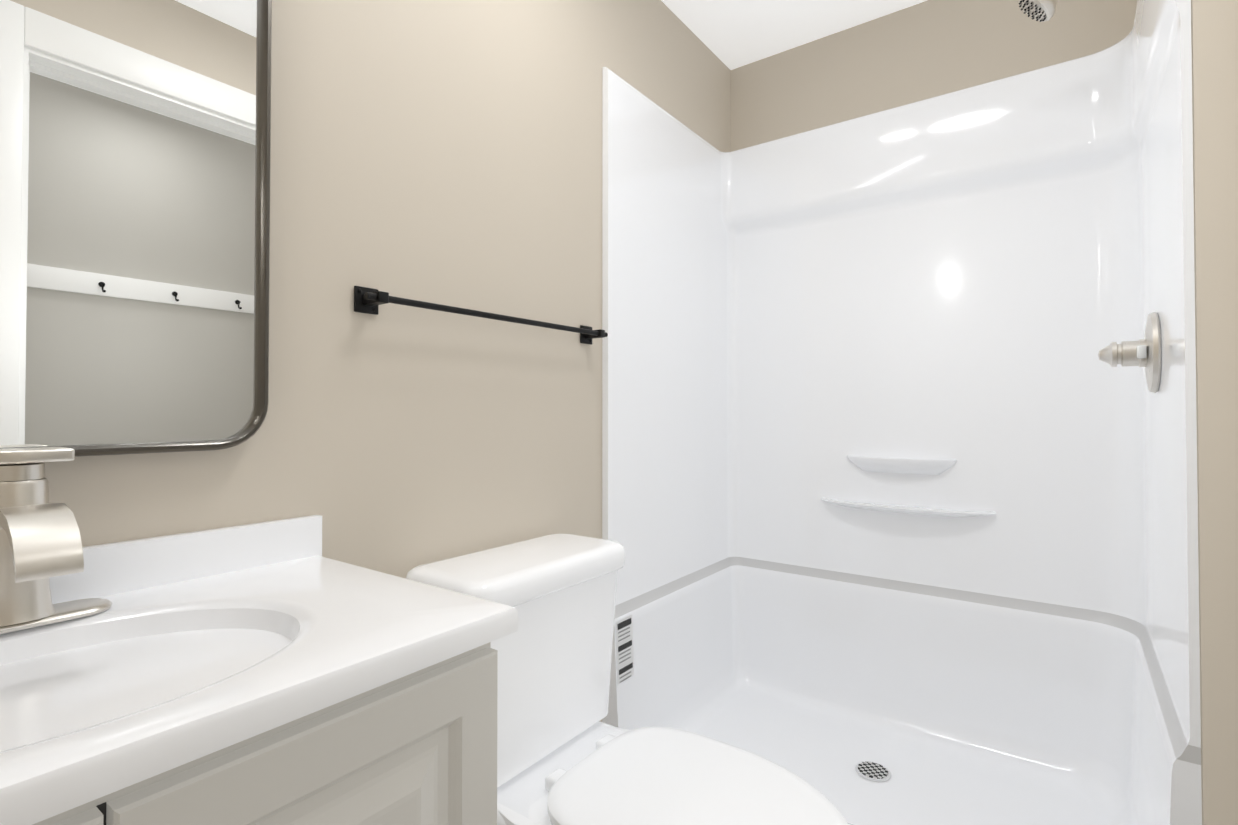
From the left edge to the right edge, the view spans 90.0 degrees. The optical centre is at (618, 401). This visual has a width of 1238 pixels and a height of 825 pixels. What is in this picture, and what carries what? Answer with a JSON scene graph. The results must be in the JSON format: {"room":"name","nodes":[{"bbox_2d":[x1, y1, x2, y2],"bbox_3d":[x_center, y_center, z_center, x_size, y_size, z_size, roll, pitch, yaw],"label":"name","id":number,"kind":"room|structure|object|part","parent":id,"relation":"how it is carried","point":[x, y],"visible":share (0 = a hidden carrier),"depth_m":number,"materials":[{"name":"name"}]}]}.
{"room":"bathroom","nodes":[
{"label":"bathroom","id":0,"kind":"room"},
{"bbox_2d":[43,0,730,721],"bbox_3d":[-0.367,-0.086,1.393,0.120,2.440,2.800,-1,-1,36],"label":"wall","id":1,"kind":"structure","parent":0,"point":[445,152],"depth_m":1.27,"materials":[{"name":"paint"}]},
{"bbox_2d":[0,0,271,456],"bbox_3d":[-0.737,-0.407,0.752,0.033,0.953,0.595,-1,-1,36],"label":"mirror","id":2,"kind":"object","parent":1,"relation":"attached to","point":[135,149],"visible":0.98,"depth_m":0.85,"materials":[{"name":"grey mirror"}]},
{"bbox_2d":[354,286,607,344],"bbox_3d":[-0.256,-0.184,1.391,0.060,0.048,0.701,-1,-1,36],"label":"towel bar","id":3,"kind":"object","parent":1,"relation":"attached to","point":[368,300],"visible":1,"depth_m":1.23,"materials":[{"name":"black metal"}]},
{"bbox_2d":[661,0,926,69],"bbox_3d":[0.594,-1.357,0.711,2.500,0.080,2.800,-1,-1,36],"label":"ceiling","id":4,"kind":"structure","parent":0,"point":[731,34],"depth_m":2.10,"materials":[{"name":"white paint"}]},
{"bbox_2d":[731,0,1136,151],"bbox_3d":[1.432,-0.082,1.740,2.380,2.440,0.120,-1,-1,36],"label":"wall","id":5,"kind":"structure","parent":0,"point":[927,49],"depth_m":2.03,"materials":[{"name":"paint"}]},
{"bbox_2d":[1191,0,1237,824],"bbox_3d":[1.218,-0.088,1.315,0.085,2.440,0.820,-1,-1,36],"label":"wall","id":6,"kind":"structure","parent":0,"point":[1214,35],"depth_m":0.99,"materials":[{"name":"paint"}]},
{"bbox_2d":[1018,0,1056,21],"bbox_3d":[1.071,-1.001,1.423,0.259,0.184,0.090,-1,-1,36],"label":"shower head","id":7,"kind":"object","parent":6,"relation":"attached to","point":[1041,10],"visible":1,"depth_m":1.46},
{"bbox_3d":[0.594,1.153,0.675,2.500,0.060,2.800,-1,-1,36],"label":"floor","id":8,"kind":"structure","parent":0,"visible":0},
{"bbox_2d":[0,515,517,824],"bbox_3d":[-0.553,0.655,0.607,0.490,0.934,0.772,-1,-1,36],"label":"bathroom vanity","id":9,"kind":"object","parent":8,"relation":"on","point":[280,672],"visible":0.94,"depth_m":0.66,"materials":[{"name":"grey paint"}]},
{"bbox_2d":[0,447,111,633],"bbox_3d":[-0.646,0.154,0.677,0.184,0.200,0.175,-1,-1,36],"label":"faucet","id":10,"kind":"object","parent":9,"relation":"on","point":[40,541],"visible":1,"depth_m":0.69,"materials":[{"name":"silver metal"}]},
{"bbox_3d":[-0.689,0.072,0.719,0.060,0.034,0.074,-1,-1,36],"label":"handle","id":11,"kind":"part","parent":10,"relation":"part of","materials":[{"name":"silver metal"}]},
{"bbox_3d":[-0.491,0.647,0.320,0.020,0.683,0.346,-1,-1,36],"label":"door","id":12,"kind":"part","parent":9,"relation":"part of","materials":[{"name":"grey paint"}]},
{"bbox_3d":[-0.272,0.651,0.620,0.020,0.683,0.386,-1,-1,36],"label":"door","id":13,"kind":"part","parent":9,"relation":"part of","materials":[{"name":"grey paint"}]},
{"bbox_2d":[405,533,847,824],"bbox_3d":[0.019,0.723,1.123,0.779,0.814,0.488,-1,-1,36],"label":"toilet","id":14,"kind":"object","parent":8,"relation":"on","point":[566,755],"visible":0.69,"depth_m":1.17,"materials":[{"name":"white ceramic"}]},
{"bbox_3d":[-0.197,0.347,1.300,0.228,0.058,0.465,-1,-1,36],"label":"lid","id":15,"kind":"part","parent":14,"relation":"part of","materials":[{"name":"white ceramic"}]},
{"bbox_3d":[-0.201,0.546,1.300,0.205,0.337,0.445,-1,-1,36],"label":"tank","id":16,"kind":"part","parent":14,"relation":"part of","materials":[{"name":"white ceramic"}]},
{"bbox_3d":[0.141,0.683,1.049,0.493,0.018,0.386,-1,-1,36],"label":"seat","id":17,"kind":"part","parent":14,"relation":"part of","materials":[{"name":"white plastic"}]},
{"bbox_2d":[602,0,1201,824],"bbox_3d":[0.688,0.098,1.697,1.221,2.080,0.818,-1,-1,36],"label":"shower","id":18,"kind":"object","parent":8,"relation":"on","point":[898,468],"visible":0.96,"depth_m":1.85,"materials":[{"name":"white plastic"}]},
{"bbox_2d":[847,455,956,474],"bbox_3d":[0.884,0.202,1.966,0.330,0.050,0.062,-1,-1,36],"label":"shelf","id":19,"kind":"object","parent":18,"relation":"attached to","point":[856,464],"depth_m":1.95,"materials":[{"name":"white plastic"}]},
{"bbox_2d":[821,498,995,516],"bbox_3d":[0.888,0.339,1.955,0.520,0.024,0.072,-1,-1,36],"label":"shelf","id":20,"kind":"object","parent":18,"relation":"attached to","point":[897,507],"depth_m":1.96,"materials":[{"name":"white plastic"}]}
]}

